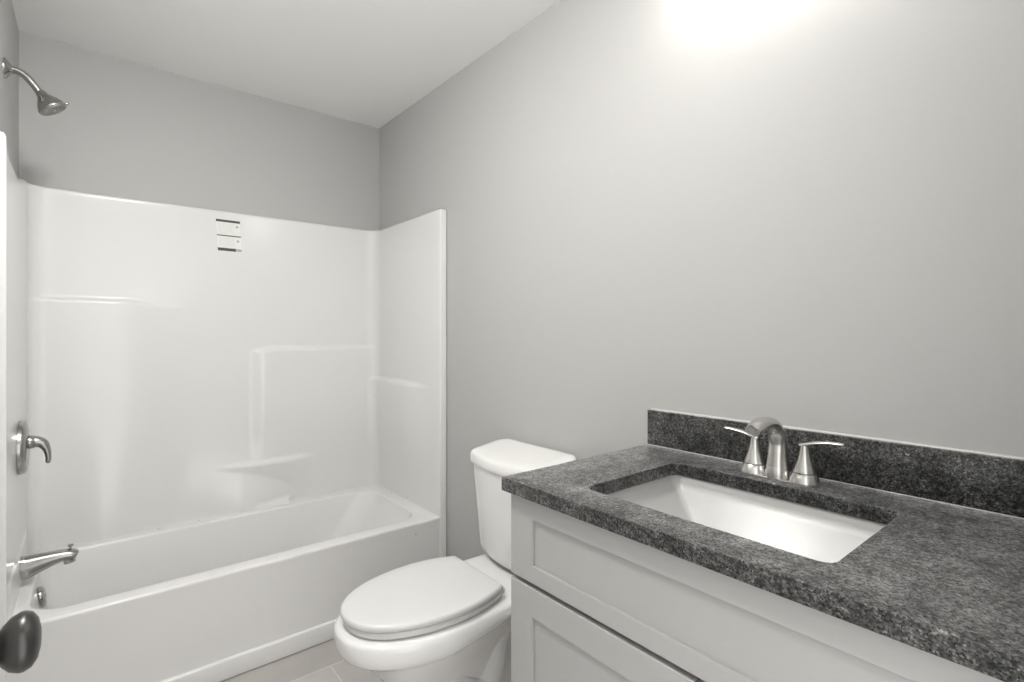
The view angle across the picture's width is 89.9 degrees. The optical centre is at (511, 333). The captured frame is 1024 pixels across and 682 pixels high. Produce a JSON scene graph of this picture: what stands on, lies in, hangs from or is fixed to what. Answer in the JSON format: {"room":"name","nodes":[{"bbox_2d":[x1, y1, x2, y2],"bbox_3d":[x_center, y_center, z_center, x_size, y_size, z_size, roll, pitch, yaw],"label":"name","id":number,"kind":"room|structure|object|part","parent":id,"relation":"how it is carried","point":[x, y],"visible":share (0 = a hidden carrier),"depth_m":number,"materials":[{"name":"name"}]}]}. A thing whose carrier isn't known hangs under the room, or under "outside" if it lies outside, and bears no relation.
{"room":"bathroom","nodes":[
{"label":"bathroom","id":0,"kind":"room"},
{"bbox_2d":[0,0,18,178],"bbox_3d":[-1.095,0.021,0.906,0.100,2.438,3.031,0,0,-39],"label":"wall","id":1,"kind":"structure","parent":0,"point":[9,32],"depth_m":1.82,"materials":[{"name":"grey paint"}]},
{"bbox_2d":[2,57,68,115],"bbox_3d":[-1.605,-0.825,1.735,0.163,0.160,0.084,0,0,-39],"label":"shower","id":2,"kind":"object","parent":1,"relation":"attached to","point":[47,105],"visible":1,"depth_m":1.72,"materials":[{"name":"silver metal"}]},
{"bbox_3d":[-1.628,-0.844,1.717,0.098,0.082,0.023,0,0,-39],"label":"shower arm","id":3,"kind":"part","parent":2,"relation":"part of","materials":[{"name":"silver metal"}]},
{"bbox_2d":[0,610,41,673],"bbox_3d":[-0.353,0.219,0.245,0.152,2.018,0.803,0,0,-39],"label":"door knob","id":4,"kind":"object","parent":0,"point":[21,635],"depth_m":0.53,"materials":[{"name":"black metal"}]},
{"bbox_2d":[19,31,378,230],"bbox_3d":[-1.397,0.021,2.554,1.524,2.438,0.100,0,0,-39],"label":"wall","id":5,"kind":"structure","parent":0,"point":[127,129],"depth_m":2.38,"materials":[{"name":"grey paint"}]},
{"bbox_2d":[11,0,558,127],"bbox_3d":[-0.468,-1.248,1.421,1.724,0.100,3.031,0,0,-39],"label":"ceiling","id":6,"kind":"structure","parent":0,"point":[366,62],"depth_m":2.10,"materials":[{"name":"white paint"}]},
{"bbox_2d":[221,639,382,681],"bbox_3d":[-0.468,1.290,1.421,1.724,0.100,3.031,0,0,-39],"label":"floor","id":7,"kind":"structure","parent":0,"point":[322,662],"depth_m":1.89,"materials":[{"name":"tile"}]},
{"bbox_2d":[0,131,445,681],"bbox_3d":[-1.127,0.325,2.225,1.516,1.828,0.743,0,0,-39],"label":"shower","id":8,"kind":"object","parent":7,"relation":"on","point":[242,417],"visible":0.94,"depth_m":2.27,"materials":[{"name":"white plastic"}]},
{"bbox_2d":[16,420,51,474],"bbox_3d":[-1.640,0.387,1.766,0.083,0.181,0.181,0,0,-39],"label":"shower valve","id":9,"kind":"object","parent":8,"relation":"attached to","point":[25,441],"visible":1,"depth_m":1.72,"materials":[{"name":"silver metal"}]},
{"bbox_3d":[-1.635,0.399,1.769,0.072,0.101,0.048,0,0,-39],"label":"lever handle","id":10,"kind":"part","parent":9,"relation":"part of","materials":[{"name":"silver metal"}]},
{"bbox_2d":[38,586,46,607],"bbox_3d":[-1.650,0.925,1.803,0.022,0.072,0.072,0,0,-39],"label":"overflow plate","id":11,"kind":"object","parent":8,"relation":"attached to","point":[41,590],"visible":1,"depth_m":1.78,"materials":[{"name":"silver metal"}]},
{"bbox_2d":[20,544,78,580],"bbox_3d":[-1.607,0.792,1.786,0.151,0.090,0.058,0,0,-39],"label":"tub spout","id":12,"kind":"object","parent":8,"relation":"attached to","point":[30,565],"visible":1,"depth_m":1.76,"materials":[{"name":"silver metal"}]},
{"bbox_2d":[6,484,439,681],"bbox_3d":[-1.128,1.049,2.226,1.512,0.380,0.727,0,0,-39],"label":"tub basin","id":13,"kind":"object","parent":8,"relation":"in","point":[223,595],"depth_m":2.01,"materials":[{"name":"white plastic"}]},
{"bbox_2d":[218,223,233,233],"bbox_3d":[-1.375,-0.505,2.467,0.069,0.045,0.001,0,0,-39],"label":"print","id":14,"kind":"object","parent":8,"relation":"on","point":[223,228],"depth_m":2.47,"materials":[{"name":"white"}]},
{"bbox_2d":[219,237,234,245],"bbox_3d":[-1.372,-0.442,2.469,0.068,0.038,0.001,0,0,-39],"label":"print","id":15,"kind":"object","parent":8,"relation":"on","point":[223,241],"depth_m":2.47,"materials":[{"name":"white"}]},
{"bbox_2d":[334,439,576,681],"bbox_3d":[-0.190,0.828,1.669,0.760,0.822,0.432,0,0,-39],"label":"toilet","id":16,"kind":"object","parent":7,"relation":"on","point":[442,619],"visible":0.82,"depth_m":1.56,"materials":[{"name":"white ceramic"}]},
{"bbox_3d":[-0.294,0.803,1.589,0.463,0.023,0.360,0,0,-39],"label":"seat lid","id":17,"kind":"part","parent":16,"relation":"part of","materials":[{"name":"white plastic"}]},
{"bbox_3d":[-0.291,0.828,1.592,0.453,0.020,0.346,0,0,-39],"label":"seat","id":18,"kind":"part","parent":16,"relation":"part of","materials":[{"name":"white plastic"}]},
{"bbox_3d":[-0.199,1.038,1.667,0.743,0.403,0.381,0,0,-39],"label":"bowl","id":19,"kind":"part","parent":16,"relation":"part of","materials":[{"name":"white ceramic"}]},
{"bbox_3d":[0.021,0.659,1.847,0.196,0.339,0.414,0,0,-39],"label":"tank","id":20,"kind":"part","parent":16,"relation":"part of","materials":[{"name":"white ceramic"}]},
{"bbox_3d":[0.022,0.453,1.843,0.212,0.072,0.432,0,0,-39],"label":"tank lid","id":21,"kind":"part","parent":16,"relation":"part of","materials":[{"name":"white ceramic"}]},
{"bbox_2d":[511,494,1003,681],"bbox_3d":[0.505,0.800,0.998,0.550,0.878,0.930,0,0,-39],"label":"vanity cabinet","id":22,"kind":"object","parent":7,"relation":"on","point":[590,603],"visible":0.55,"depth_m":0.89,"materials":[{"name":"grey paint"}]},
{"bbox_3d":[0.155,0.849,1.009,0.010,0.450,0.321,0,0,-39],"label":"panel","id":23,"kind":"part","parent":22,"relation":"part of","materials":[{"name":"grey paint"}]},
{"bbox_3d":[0.152,0.847,1.009,0.019,0.574,0.464,0,0,-39],"label":"cabinet door","id":24,"kind":"part","parent":22,"relation":"part of","materials":[{"name":"grey paint"}]},
{"bbox_3d":[0.303,0.462,0.829,0.010,0.104,0.788,0,0,-39],"label":"panel","id":25,"kind":"part","parent":22,"relation":"part of","materials":[{"name":"grey paint"}]},
{"bbox_2d":[502,444,1023,681],"bbox_3d":[0.496,0.345,0.997,0.571,0.030,0.948,0,0,-39],"label":"countertop","id":26,"kind":"structure","parent":22,"relation":"on","point":[946,581],"depth_m":0.77,"materials":[{"name":"stone"}]},
{"bbox_2d":[607,475,885,562],"bbox_3d":[0.438,0.428,1.024,0.392,0.135,0.528,0,0,-39],"label":"sink","id":27,"kind":"object","parent":26,"relation":"in","point":[810,532],"visible":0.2,"depth_m":1.13,"materials":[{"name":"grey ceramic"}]},
{"bbox_2d":[724,417,844,487],"bbox_3d":[0.604,0.256,1.157,0.195,0.146,0.189,0,0,7],"label":"faucet","id":28,"kind":"object","parent":26,"relation":"on","point":[776,468],"visible":1,"depth_m":1.14,"materials":[{"name":"silver metal"}]},
{"bbox_3d":[0.556,0.265,1.227,0.046,0.076,0.095,0,0,-39],"label":"lever handle","id":29,"kind":"part","parent":28,"relation":"part of","materials":[{"name":"silver metal"}]},
{"bbox_3d":[0.572,0.314,1.208,0.061,0.020,0.061,0,0,-39],"label":"handle","id":30,"kind":"part","parent":28,"relation":"part of","materials":[{"name":"silver metal"}]},
{"bbox_3d":[0.563,0.241,1.130,0.146,0.116,0.046,0,0,-39],"label":"spout","id":31,"kind":"part","parent":28,"relation":"part of","materials":[{"name":"silver metal"}]},
{"bbox_3d":[0.602,0.311,1.162,0.051,0.026,0.051,0,0,-39],"label":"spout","id":32,"kind":"part","parent":28,"relation":"part of","materials":[{"name":"silver metal"}]},
{"bbox_3d":[0.606,0.326,1.166,0.057,0.006,0.166,0,0,-39],"label":"plate","id":33,"kind":"part","parent":28,"relation":"part of","materials":[{"name":"silver metal"}]},
{"bbox_3d":[0.641,0.314,1.124,0.061,0.020,0.061,0,0,-39],"label":"handle","id":34,"kind":"part","parent":28,"relation":"part of","materials":[{"name":"silver metal"}]},
{"bbox_3d":[0.658,0.265,1.102,0.046,0.076,0.102,0,0,-39],"label":"lever handle","id":35,"kind":"part","parent":28,"relation":"part of","materials":[{"name":"silver metal"}]},
{"bbox_2d":[379,0,1023,560],"bbox_3d":[0.160,0.021,1.936,0.100,2.438,3.031,0,0,-39],"label":"wall","id":36,"kind":"structure","parent":0,"point":[807,214],"depth_m":1.35,"materials":[{"name":"grey paint"}]},
{"bbox_2d":[648,408,1023,518],"bbox_3d":[0.710,0.277,1.171,0.022,0.107,0.945,0,0,-39],"label":"backsplash","id":37,"kind":"structure","parent":36,"relation":"attached to","point":[982,481],"depth_m":1.07,"materials":[{"name":"stone"}]}
]}

